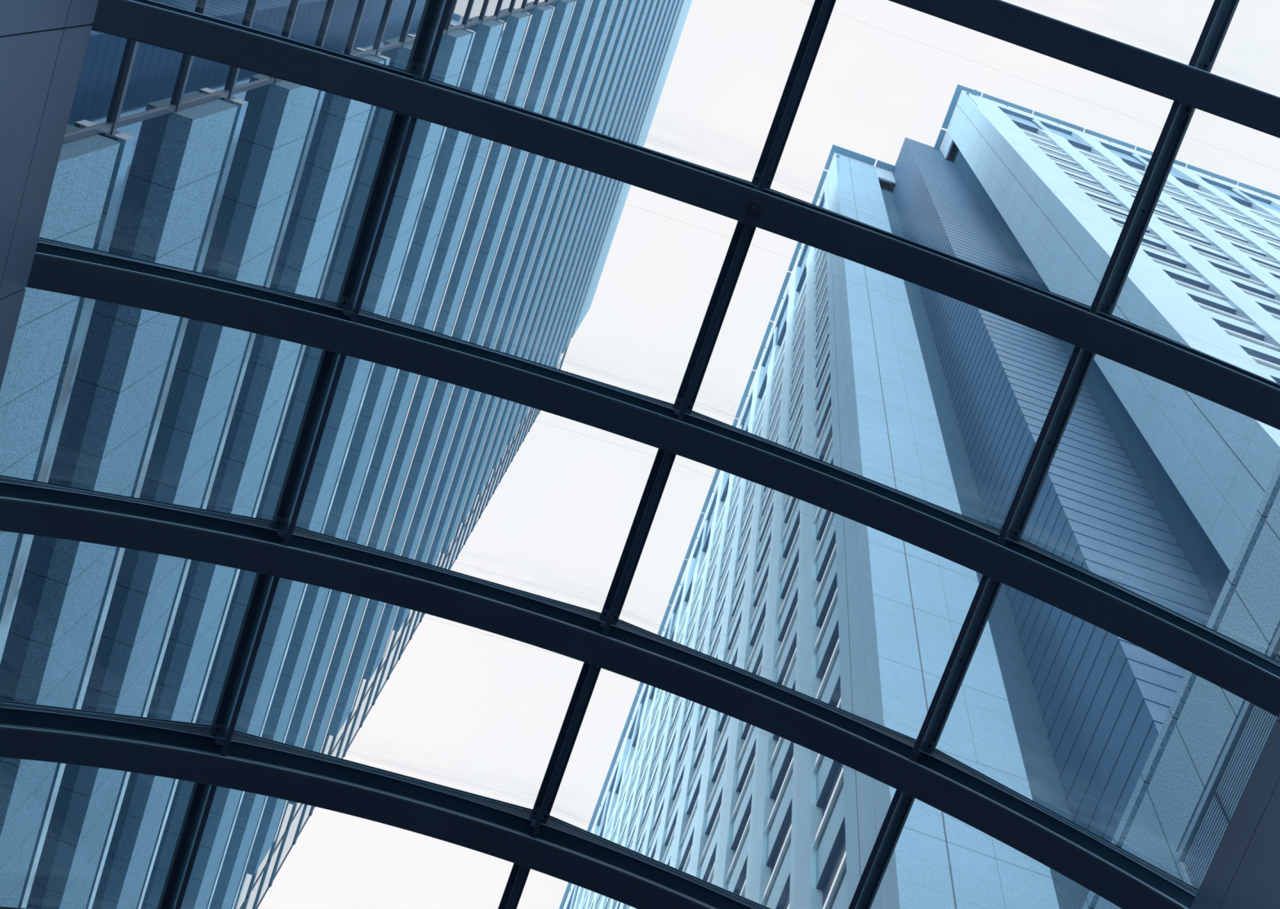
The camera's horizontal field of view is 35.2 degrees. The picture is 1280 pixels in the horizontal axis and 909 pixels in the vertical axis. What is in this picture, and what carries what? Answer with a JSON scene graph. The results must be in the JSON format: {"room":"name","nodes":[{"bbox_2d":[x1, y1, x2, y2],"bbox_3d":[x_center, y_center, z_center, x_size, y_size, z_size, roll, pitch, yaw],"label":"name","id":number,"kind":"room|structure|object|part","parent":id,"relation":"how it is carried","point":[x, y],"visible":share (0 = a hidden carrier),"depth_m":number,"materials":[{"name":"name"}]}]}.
{"room":"glass-roofed atrium","nodes":[
{"label":"glass-roofed atrium","id":0,"kind":"room"},
{"bbox_2d":[0,0,98,390],"bbox_3d":[-5.736,1.416,7.529,0.500,16.040,17.797,19,-75,0],"label":"wall","id":1,"kind":"structure","parent":0,"point":[43,43],"depth_m":14.11,"materials":[{"name":"metal"}]},
{"bbox_3d":[-4.936,-0.250,15.051,0.030,0.562,2.014,19,-75,0],"label":"cladding panel","id":2,"kind":"part","parent":1,"relation":"part of","materials":[{"name":"blue stone"}]},
{"bbox_2d":[0,906,31,908],"bbox_3d":[-1.638,5.409,17.639,11.100,2.302,0.277,19,-75,0],"label":"rib","id":3,"kind":"object","parent":1,"relation":"on","point":[1,907],"visible":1,"depth_m":17.62,"materials":[{"name":"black metal"}]},
{"bbox_3d":[-4.454,-1.623,12.690,0.030,3.194,2.014,19,-75,0],"label":"cladding panel","id":4,"kind":"part","parent":1,"relation":"part of","materials":[{"name":"metal"}]},
{"bbox_3d":[-3.812,-3.472,12.151,0.030,3.194,2.014,19,-75,0],"label":"cladding panel","id":5,"kind":"part","parent":1,"relation":"part of","materials":[{"name":"metal"}]},
{"bbox_3d":[-4.295,-2.099,14.512,0.030,0.562,2.014,19,-75,0],"label":"cladding panel","id":6,"kind":"part","parent":1,"relation":"part of","materials":[{"name":"metal"}]},
{"bbox_3d":[-3.654,-3.948,13.973,0.030,0.562,2.014,19,-75,0],"label":"cladding panel","id":7,"kind":"part","parent":1,"relation":"part of","materials":[{"name":"metal"}]},
{"bbox_2d":[0,699,770,908],"bbox_3d":[-1.011,3.601,17.111,11.100,2.302,0.277,19,-75,0],"label":"rib","id":8,"kind":"object","parent":1,"relation":"on","point":[561,849],"visible":1,"depth_m":17.50,"materials":[{"name":"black metal"}]},
{"bbox_2d":[0,475,1199,908],"bbox_3d":[-0.384,1.792,16.584,11.100,2.302,0.277,19,-75,0],"label":"rib","id":9,"kind":"object","parent":1,"relation":"on","point":[937,779],"visible":0.98,"depth_m":16.76,"materials":[{"name":"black metal"}]},
{"bbox_2d":[26,236,1279,716],"bbox_3d":[0.244,-0.017,16.056,11.100,2.302,0.277,19,-75,0],"label":"rib","id":10,"kind":"object","parent":1,"relation":"on","point":[1251,674],"visible":1,"depth_m":16.19,"materials":[{"name":"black metal"}]},
{"bbox_2d":[88,0,1279,430],"bbox_3d":[0.871,-1.825,15.529,11.100,2.302,0.277,19,-75,0],"label":"rib","id":11,"kind":"object","parent":1,"relation":"on","point":[151,22],"visible":1,"depth_m":15.70,"materials":[{"name":"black metal"}]},
{"bbox_2d":[746,199,763,216],"bbox_3d":[0.908,-1.952,15.995,0.132,0.016,0.132,19,-75,0],"label":"bolt","id":12,"kind":"object","parent":11,"relation":"attached to","point":[754,207],"visible":1,"depth_m":15.99,"materials":[{"name":"grey metal"}]},
{"bbox_3d":[0.907,-1.951,15.992,0.104,0.006,0.104,19,-75,0],"label":"plate","id":13,"kind":"part","parent":12,"relation":"part of","materials":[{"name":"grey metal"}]},
{"bbox_2d":[1190,712,1279,908],"bbox_3d":[4.097,4.806,7.598,0.500,16.115,17.797,19,-75,0],"label":"wall","id":14,"kind":"structure","parent":0,"point":[1243,872],"depth_m":14.89,"materials":[{"name":"metal"}]},
{"bbox_2d":[888,0,1279,137],"bbox_3d":[1.498,-3.634,15.001,11.100,2.302,0.277,19,-75,0],"label":"rib","id":15,"kind":"object","parent":14,"relation":"on","point":[1255,108],"visible":1,"depth_m":15.23,"materials":[{"name":"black metal"}]},
{"bbox_2d":[156,0,452,908],"bbox_3d":[-2.573,-0.605,16.547,0.285,0.608,11.878,19,-75,0],"label":"bar","id":16,"kind":"structure","parent":15,"relation":"attached to","point":[435,13],"depth_m":16.63,"materials":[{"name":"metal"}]},
{"bbox_2d":[497,0,835,908],"bbox_3d":[0.152,0.210,16.992,0.157,0.608,11.878,19,-75,0],"label":"bar","id":17,"kind":"structure","parent":15,"relation":"attached to","point":[821,11],"depth_m":16.82,"materials":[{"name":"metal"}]},
{"bbox_2d":[848,0,1239,908],"bbox_3d":[2.811,1.247,16.596,0.279,0.609,11.878,19,-75,0],"label":"bar","id":18,"kind":"structure","parent":15,"relation":"attached to","point":[1220,15],"depth_m":16.14,"materials":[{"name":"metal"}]},
{"bbox_3d":[4.298,3.449,13.350,0.030,3.194,2.014,19,-75,0],"label":"cladding panel","id":19,"kind":"part","parent":14,"relation":"part of","materials":[{"name":"metal"}]},
{"label":"outside","id":20,"kind":"structure","parent":0,"visible":0},
{"bbox_3d":[-3.314,24.834,5.018,130.000,0.200,170.000,19,-75,0],"label":"ground","id":21,"kind":"structure","parent":20,"visible":0},
{"bbox_2d":[0,0,692,908],"bbox_3d":[-14.214,-10.897,62.337,22.400,126.500,38.250,19,-75,0],"label":"office tower","id":22,"kind":"structure","parent":21,"relation":"on","point":[167,157],"depth_m":31.71,"materials":[{"name":"metal"}]},
{"bbox_2d":[559,84,1279,908],"bbox_3d":[21.504,38.017,80.869,54.000,143.572,85.360,19,-75,0],"label":"office tower","id":23,"kind":"structure","parent":21,"relation":"on","point":[1152,486],"depth_m":62.00,"materials":[{"name":"concrete"}]},
{"bbox_3d":[-4.985,32.878,146.081,0.240,9.350,0.640,19,-75,0],"label":"gallery post","id":24,"kind":"part","parent":23,"relation":"part of","materials":[{"name":"stone"}]},
{"bbox_3d":[-2.660,26.174,144.126,0.240,9.350,0.640,19,-75,0],"label":"gallery post","id":25,"kind":"part","parent":23,"relation":"part of","materials":[{"name":"stone"}]},
{"bbox_3d":[-0.336,19.470,142.170,0.240,9.350,0.640,19,-75,0],"label":"gallery post","id":26,"kind":"part","parent":23,"relation":"part of","materials":[{"name":"metal"}]},
{"bbox_3d":[-0.074,19.088,95.121,0.150,0.230,2.200,19,-75,0],"label":"sill rail","id":27,"kind":"part","parent":23,"relation":"part of","materials":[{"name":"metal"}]},
{"bbox_3d":[0.263,18.075,98.997,0.150,0.230,2.200,19,-75,0],"label":"sill rail","id":28,"kind":"part","parent":23,"relation":"part of","materials":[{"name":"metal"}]},
{"bbox_3d":[0.733,16.802,90.066,0.150,0.230,2.200,19,-75,0],"label":"sill rail","id":29,"kind":"part","parent":23,"relation":"part of","materials":[{"name":"metal"}]},
{"bbox_3d":[1.088,15.736,94.144,0.150,0.230,2.200,19,-75,0],"label":"sill rail","id":30,"kind":"part","parent":23,"relation":"part of","materials":[{"name":"metal"}]},
{"bbox_3d":[1.425,14.723,98.019,0.150,0.230,2.200,19,-75,0],"label":"sill rail","id":31,"kind":"part","parent":23,"relation":"part of","materials":[{"name":"metal"}]},
{"bbox_3d":[1.139,15.719,80.411,0.150,0.230,2.200,19,-75,0],"label":"sill rail","id":32,"kind":"part","parent":23,"relation":"part of","materials":[{"name":"metal"}]},
{"bbox_3d":[1.989,12.767,140.215,0.240,9.350,0.640,19,-75,0],"label":"gallery post","id":33,"kind":"part","parent":23,"relation":"part of","materials":[{"name":"metal"}]},
{"bbox_3d":[1.517,14.585,84.750,0.150,0.230,2.200,19,-75,0],"label":"sill rail","id":34,"kind":"part","parent":23,"relation":"part of","materials":[{"name":"metal"}]},
{"bbox_3d":[1.895,13.450,89.088,0.150,0.230,2.200,19,-75,0],"label":"sill rail","id":35,"kind":"part","parent":23,"relation":"part of","materials":[{"name":"metal"}]},
{"bbox_3d":[2.250,12.384,93.166,0.150,0.230,2.200,19,-75,0],"label":"sill rail","id":36,"kind":"part","parent":23,"relation":"part of","materials":[{"name":"metal"}]},
{"bbox_3d":[1.537,14.661,70.661,0.150,0.230,2.200,19,-75,0],"label":"sill rail","id":37,"kind":"part","parent":23,"relation":"part of","materials":[{"name":"metal"}]},
{"bbox_3d":[2.588,11.371,97.041,0.150,0.230,2.200,19,-75,0],"label":"sill rail","id":38,"kind":"part","parent":23,"relation":"part of","materials":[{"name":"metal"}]},
{"bbox_3d":[1.903,13.564,74.854,0.150,0.230,2.200,19,-75,0],"label":"sill rail","id":39,"kind":"part","parent":23,"relation":"part of","materials":[{"name":"metal"}]},
{"bbox_3d":[2.301,12.367,79.434,0.150,0.230,2.200,19,-75,0],"label":"sill rail","id":40,"kind":"part","parent":23,"relation":"part of","materials":[{"name":"metal"}]},
{"bbox_3d":[-0.595,20.311,132.730,0.100,0.100,76.100,19,-75,0],"label":"loggia rail","id":41,"kind":"part","parent":23,"relation":"part of","materials":[{"name":"metal"}]},
{"bbox_3d":[2.679,11.233,83.772,0.150,0.230,2.200,19,-75,0],"label":"sill rail","id":42,"kind":"part","parent":23,"relation":"part of","materials":[{"name":"metal"}]},
{"bbox_3d":[4.314,6.063,138.260,0.240,9.350,0.640,19,-75,0],"label":"gallery post","id":43,"kind":"part","parent":23,"relation":"part of","materials":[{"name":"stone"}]},
{"bbox_3d":[2.343,12.380,65.586,0.150,0.230,2.200,19,-75,0],"label":"sill rail","id":44,"kind":"part","parent":23,"relation":"part of","materials":[{"name":"metal"}]},
{"bbox_3d":[1.998,13.413,61.633,0.150,0.230,2.200,19,-75,0],"label":"sill rail","id":45,"kind":"part","parent":23,"relation":"part of","materials":[{"name":"metal"}]},
{"bbox_3d":[3.413,9.032,92.188,0.150,0.230,2.200,19,-75,0],"label":"sill rail","id":46,"kind":"part","parent":23,"relation":"part of","materials":[{"name":"metal"}]},
{"bbox_3d":[2.700,11.309,69.683,0.150,0.230,2.200,19,-75,0],"label":"sill rail","id":47,"kind":"part","parent":23,"relation":"part of","materials":[{"name":"metal"}]},
{"bbox_3d":[3.750,8.019,96.064,0.150,0.230,2.200,19,-75,0],"label":"sill rail","id":48,"kind":"part","parent":23,"relation":"part of","materials":[{"name":"metal"}]},
{"bbox_3d":[3.065,10.212,73.877,0.150,0.230,2.200,19,-75,0],"label":"sill rail","id":49,"kind":"part","parent":23,"relation":"part of","materials":[{"name":"metal"}]},
{"bbox_3d":[3.842,7.881,82.794,0.150,0.230,2.200,19,-75,0],"label":"sill rail","id":50,"kind":"part","parent":23,"relation":"part of","materials":[{"name":"metal"}]},
{"bbox_3d":[4.220,6.746,87.133,0.150,0.230,2.200,19,-75,0],"label":"sill rail","id":51,"kind":"part","parent":23,"relation":"part of","materials":[{"name":"metal"}]},
{"bbox_3d":[2.821,11.082,56.751,0.150,0.230,2.200,19,-75,0],"label":"sill rail","id":52,"kind":"part","parent":23,"relation":"part of","materials":[{"name":"metal"}]},
{"bbox_3d":[4.575,5.680,91.211,0.150,0.230,2.200,19,-75,0],"label":"sill rail","id":53,"kind":"part","parent":23,"relation":"part of","materials":[{"name":"metal"}]},
{"bbox_3d":[4.913,4.667,95.086,0.150,0.230,2.200,19,-75,0],"label":"sill rail","id":54,"kind":"part","parent":23,"relation":"part of","materials":[{"name":"metal"}]},
{"bbox_3d":[3.161,10.062,60.656,0.150,0.230,2.200,19,-75,0],"label":"sill rail","id":55,"kind":"part","parent":23,"relation":"part of","materials":[{"name":"metal"}]},
{"bbox_3d":[2.481,12.103,52.847,0.150,0.230,2.200,19,-75,0],"label":"sill rail","id":56,"kind":"part","parent":23,"relation":"part of","materials":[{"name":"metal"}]},
{"bbox_3d":[3.505,9.028,64.608,0.150,0.230,2.200,19,-75,0],"label":"sill rail","id":57,"kind":"part","parent":23,"relation":"part of","materials":[{"name":"metal"}]},
{"bbox_3d":[4.227,6.860,72.899,0.150,0.230,2.200,19,-75,0],"label":"sill rail","id":58,"kind":"part","parent":23,"relation":"part of","materials":[{"name":"metal"}]},
{"bbox_3d":[4.626,5.663,77.478,0.150,0.230,2.200,19,-75,0],"label":"sill rail","id":59,"kind":"part","parent":23,"relation":"part of","materials":[{"name":"metal"}]},
{"bbox_3d":[3.862,7.957,68.705,0.150,0.230,2.200,19,-75,0],"label":"sill rail","id":60,"kind":"part","parent":23,"relation":"part of","materials":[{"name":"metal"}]},
{"bbox_3d":[5.004,4.529,81.817,0.150,0.230,2.200,19,-75,0],"label":"sill rail","id":61,"kind":"part","parent":23,"relation":"part of","materials":[{"name":"metal"}]},
{"bbox_3d":[5.382,3.394,86.155,0.150,0.230,2.200,19,-75,0],"label":"sill rail","id":62,"kind":"part","parent":23,"relation":"part of","materials":[{"name":"metal"}]},
{"bbox_3d":[6.075,1.315,94.109,0.150,0.230,2.200,19,-75,0],"label":"sill rail","id":63,"kind":"part","parent":23,"relation":"part of","materials":[{"name":"metal"}]},
{"bbox_3d":[5.737,2.328,90.233,0.150,0.230,2.200,19,-75,0],"label":"sill rail","id":64,"kind":"part","parent":23,"relation":"part of","materials":[{"name":"metal"}]},
{"bbox_3d":[8.963,-7.345,134.349,0.240,9.350,0.640,19,-75,0],"label":"gallery post","id":65,"kind":"part","parent":23,"relation":"part of","materials":[{"name":"metal"}]},
{"bbox_3d":[3.983,7.730,55.773,0.150,0.230,2.200,19,-75,0],"label":"sill rail","id":66,"kind":"part","parent":23,"relation":"part of","materials":[{"name":"metal"}]},
{"bbox_3d":[3.303,9.772,47.965,0.150,0.230,2.200,19,-75,0],"label":"sill rail","id":67,"kind":"part","parent":23,"relation":"part of","materials":[{"name":"metal"}]},
{"bbox_3d":[3.643,8.751,51.869,0.150,0.230,2.200,19,-75,0],"label":"sill rail","id":68,"kind":"part","parent":23,"relation":"part of","materials":[{"name":"metal"}]},
{"bbox_3d":[4.668,5.676,63.630,0.150,0.230,2.200,19,-75,0],"label":"sill rail","id":69,"kind":"part","parent":23,"relation":"part of","materials":[{"name":"metal"}]},
{"bbox_3d":[6.167,1.177,80.839,0.150,0.230,2.200,19,-75,0],"label":"sill rail","id":70,"kind":"part","parent":23,"relation":"part of","materials":[{"name":"metal"}]},
{"bbox_3d":[5.024,4.605,67.728,0.150,0.230,2.200,19,-75,0],"label":"sill rail","id":71,"kind":"part","parent":23,"relation":"part of","materials":[{"name":"metal"}]},
{"bbox_3d":[5.390,3.508,71.921,0.150,0.230,2.200,19,-75,0],"label":"sill rail","id":72,"kind":"part","parent":23,"relation":"part of","materials":[{"name":"metal"}]},
{"bbox_3d":[4.323,6.710,59.678,0.150,0.230,2.200,19,-75,0],"label":"sill rail","id":73,"kind":"part","parent":23,"relation":"part of","materials":[{"name":"metal"}]},
{"bbox_3d":[5.789,2.311,76.501,0.150,0.230,2.200,19,-75,0],"label":"sill rail","id":74,"kind":"part","parent":23,"relation":"part of","materials":[{"name":"metal"}]},
{"bbox_3d":[7.237,-2.037,93.131,0.150,0.230,2.200,19,-75,0],"label":"sill rail","id":75,"kind":"part","parent":23,"relation":"part of","materials":[{"name":"metal"}]},
{"bbox_3d":[6.900,-1.024,89.255,0.150,0.230,2.200,19,-75,0],"label":"sill rail","id":76,"kind":"part","parent":23,"relation":"part of","materials":[{"name":"metal"}]},
{"bbox_3d":[7.586,-3.083,97.132,0.150,0.230,2.200,19,-75,0],"label":"sill rail","id":77,"kind":"part","parent":23,"relation":"part of","materials":[{"name":"metal"}]},
{"bbox_3d":[6.545,0.043,85.177,0.150,0.230,2.200,19,-75,0],"label":"sill rail","id":78,"kind":"part","parent":23,"relation":"part of","materials":[{"name":"metal"}]},
{"bbox_3d":[6.166,1.312,66.767,0.150,0.230,2.070,19,-75,0],"label":"sill rail","id":79,"kind":"part","parent":23,"relation":"part of","materials":[{"name":"metal"}]},
{"bbox_3d":[8.379,-5.330,92.170,0.150,0.230,2.070,19,-75,0],"label":"sill rail","id":80,"kind":"part","parent":23,"relation":"part of","materials":[{"name":"metal"}]},
{"bbox_3d":[8.041,-4.316,88.295,0.150,0.230,2.070,19,-75,0],"label":"sill rail","id":81,"kind":"part","parent":23,"relation":"part of","materials":[{"name":"metal"}]},
{"bbox_3d":[7.686,-3.250,84.217,0.150,0.230,2.070,19,-75,0],"label":"sill rail","id":82,"kind":"part","parent":23,"relation":"part of","materials":[{"name":"metal"}]},
{"bbox_3d":[7.308,-2.116,79.879,0.150,0.230,2.070,19,-75,0],"label":"sill rail","id":83,"kind":"part","parent":23,"relation":"part of","materials":[{"name":"metal"}]},
{"bbox_3d":[6.931,-0.982,75.540,0.150,0.230,2.070,19,-75,0],"label":"sill rail","id":84,"kind":"part","parent":23,"relation":"part of","materials":[{"name":"metal"}]},
{"bbox_3d":[5.809,2.383,62.670,0.150,0.230,2.070,19,-75,0],"label":"sill rail","id":85,"kind":"part","parent":23,"relation":"part of","materials":[{"name":"metal"}]},
{"bbox_3d":[5.465,3.417,58.718,0.150,0.230,2.070,19,-75,0],"label":"sill rail","id":86,"kind":"part","parent":23,"relation":"part of","materials":[{"name":"metal"}]},
{"bbox_3d":[5.125,4.438,54.813,0.150,0.230,2.070,19,-75,0],"label":"sill rail","id":87,"kind":"part","parent":23,"relation":"part of","materials":[{"name":"metal"}]},
{"bbox_3d":[4.445,6.479,47.004,0.150,0.230,2.070,19,-75,0],"label":"sill rail","id":88,"kind":"part","parent":23,"relation":"part of","materials":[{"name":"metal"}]},
{"bbox_3d":[4.785,5.458,50.909,0.150,0.230,2.070,19,-75,0],"label":"sill rail","id":89,"kind":"part","parent":23,"relation":"part of","materials":[{"name":"metal"}]},
{"bbox_3d":[6.532,0.216,70.961,0.150,0.230,2.070,19,-75,0],"label":"sill rail","id":90,"kind":"part","parent":23,"relation":"part of","materials":[{"name":"metal"}]},
{"bbox_3d":[4.106,7.495,43.119,0.150,0.230,2.070,19,-75,0],"label":"sill rail","id":91,"kind":"part","parent":23,"relation":"part of","materials":[{"name":"metal"}]},
{"bbox_3d":[3.766,8.516,39.215,0.150,0.230,2.070,19,-75,0],"label":"sill rail","id":92,"kind":"part","parent":23,"relation":"part of","materials":[{"name":"metal"}]},
{"bbox_3d":[25.877,-20.898,129.332,0.640,9.350,0.240,19,-75,0],"label":"gallery post","id":93,"kind":"part","parent":23,"relation":"part of","materials":[{"name":"stone"}]},
{"bbox_3d":[21.397,-13.177,97.439,2.100,0.230,0.150,19,-75,0],"label":"sill rail","id":94,"kind":"part","parent":23,"relation":"part of","materials":[{"name":"metal"}]},
{"bbox_3d":[21.061,-12.169,93.582,2.100,0.230,0.150,19,-75,0],"label":"sill rail","id":95,"kind":"part","parent":23,"relation":"part of","materials":[{"name":"metal"}]},
{"bbox_3d":[20.713,-11.123,89.582,2.100,0.230,0.150,19,-75,0],"label":"sill rail","id":96,"kind":"part","parent":23,"relation":"part of","materials":[{"name":"metal"}]},
{"bbox_3d":[20.375,-10.109,85.706,2.100,0.230,0.150,19,-75,0],"label":"sill rail","id":97,"kind":"part","parent":23,"relation":"part of","materials":[{"name":"metal"}]},
{"bbox_3d":[20.020,-9.043,81.628,2.100,0.230,0.150,19,-75,0],"label":"sill rail","id":98,"kind":"part","parent":23,"relation":"part of","materials":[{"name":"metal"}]},
{"bbox_3d":[32.493,-18.610,129.354,0.640,9.350,0.240,19,-75,0],"label":"gallery post","id":99,"kind":"part","parent":23,"relation":"part of","materials":[{"name":"stone"}]},
{"bbox_3d":[39.761,-13.473,120.381,36.900,0.100,0.100,19,-75,0],"label":"loggia rail","id":100,"kind":"part","parent":23,"relation":"part of","materials":[{"name":"metal"}]},
{"bbox_3d":[24.715,-12.030,97.450,2.040,0.230,0.150,19,-75,0],"label":"sill rail","id":101,"kind":"part","parent":23,"relation":"part of","materials":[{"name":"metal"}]},
{"bbox_3d":[19.642,-7.909,77.290,2.100,0.230,0.150,19,-75,0],"label":"sill rail","id":102,"kind":"part","parent":23,"relation":"part of","materials":[{"name":"metal"}]},
{"bbox_3d":[24.379,-11.021,93.593,2.040,0.230,0.150,19,-75,0],"label":"sill rail","id":103,"kind":"part","parent":23,"relation":"part of","materials":[{"name":"metal"}]},
{"bbox_3d":[19.264,-6.774,72.951,2.100,0.230,0.150,19,-75,0],"label":"sill rail","id":104,"kind":"part","parent":23,"relation":"part of","materials":[{"name":"metal"}]},
{"bbox_2d":[1081,458,1279,908],"bbox_3d":[9.925,0.419,24.855,1.210,9.380,19.700,19,-75,0],"label":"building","id":105,"kind":"structure","parent":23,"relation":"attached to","point":[1209,744],"depth_m":28.77,"materials":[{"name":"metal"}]},
{"bbox_3d":[7.847,4.757,27.011,0.110,1.200,0.036,19,-75,0],"label":"louvre post","id":106,"kind":"part","parent":105,"relation":"part of","materials":[{"name":"metal"}]},
{"bbox_3d":[10.085,-1.735,25.938,0.110,0.180,16.250,19,-75,0],"label":"head rail","id":107,"kind":"part","parent":105,"relation":"part of","materials":[{"name":"metal"}]},
{"bbox_3d":[8.520,2.817,26.445,0.110,1.200,0.036,19,-75,0],"label":"louvre post","id":108,"kind":"part","parent":105,"relation":"part of","materials":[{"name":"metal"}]},
{"bbox_3d":[24.030,-9.975,89.592,2.040,0.230,0.150,19,-75,0],"label":"sill rail","id":109,"kind":"part","parent":23,"relation":"part of","materials":[{"name":"metal"}]},
{"bbox_3d":[23.692,-8.962,85.717,2.040,0.230,0.150,19,-75,0],"label":"sill rail","id":110,"kind":"part","parent":23,"relation":"part of","materials":[{"name":"metal"}]},
{"bbox_3d":[18.865,-5.577,68.372,2.100,0.230,0.150,19,-75,0],"label":"sill rail","id":111,"kind":"part","parent":23,"relation":"part of","materials":[{"name":"metal"}]},
{"bbox_3d":[23.337,-7.896,81.639,2.040,0.230,0.150,19,-75,0],"label":"sill rail","id":112,"kind":"part","parent":23,"relation":"part of","materials":[{"name":"metal"}]},
{"bbox_3d":[28.022,-10.886,97.460,2.040,0.230,0.150,19,-75,0],"label":"sill rail","id":113,"kind":"part","parent":23,"relation":"part of","materials":[{"name":"metal"}]},
{"bbox_3d":[18.500,-4.481,64.178,2.100,0.230,0.150,19,-75,0],"label":"sill rail","id":114,"kind":"part","parent":23,"relation":"part of","materials":[{"name":"metal"}]},
{"bbox_3d":[27.686,-9.878,93.604,2.040,0.230,0.150,19,-75,0],"label":"sill rail","id":115,"kind":"part","parent":23,"relation":"part of","materials":[{"name":"metal"}]},
{"bbox_3d":[22.959,-6.762,77.301,2.040,0.230,0.150,19,-75,0],"label":"sill rail","id":116,"kind":"part","parent":23,"relation":"part of","materials":[{"name":"metal"}]},
{"bbox_3d":[39.108,-16.323,129.376,0.640,9.350,0.240,19,-75,0],"label":"gallery post","id":117,"kind":"part","parent":23,"relation":"part of","materials":[{"name":"stone"}]},
{"bbox_3d":[18.143,-3.409,60.081,2.100,0.230,0.150,19,-75,0],"label":"sill rail","id":118,"kind":"part","parent":23,"relation":"part of","materials":[{"name":"metal"}]},
{"bbox_3d":[27.338,-8.832,89.603,2.040,0.230,0.150,19,-75,0],"label":"sill rail","id":119,"kind":"part","parent":23,"relation":"part of","materials":[{"name":"metal"}]},
{"bbox_3d":[22.581,-5.627,72.962,2.040,0.230,0.150,19,-75,0],"label":"sill rail","id":120,"kind":"part","parent":23,"relation":"part of","materials":[{"name":"metal"}]},
{"bbox_3d":[17.799,-2.376,56.129,2.100,0.230,0.150,19,-75,0],"label":"sill rail","id":121,"kind":"part","parent":23,"relation":"part of","materials":[{"name":"metal"}]},
{"bbox_3d":[27.000,-7.818,85.728,2.040,0.230,0.150,19,-75,0],"label":"sill rail","id":122,"kind":"part","parent":23,"relation":"part of","materials":[{"name":"metal"}]},
{"bbox_3d":[22.183,-4.430,68.383,2.040,0.230,0.150,19,-75,0],"label":"sill rail","id":123,"kind":"part","parent":23,"relation":"part of","materials":[{"name":"metal"}]}
]}

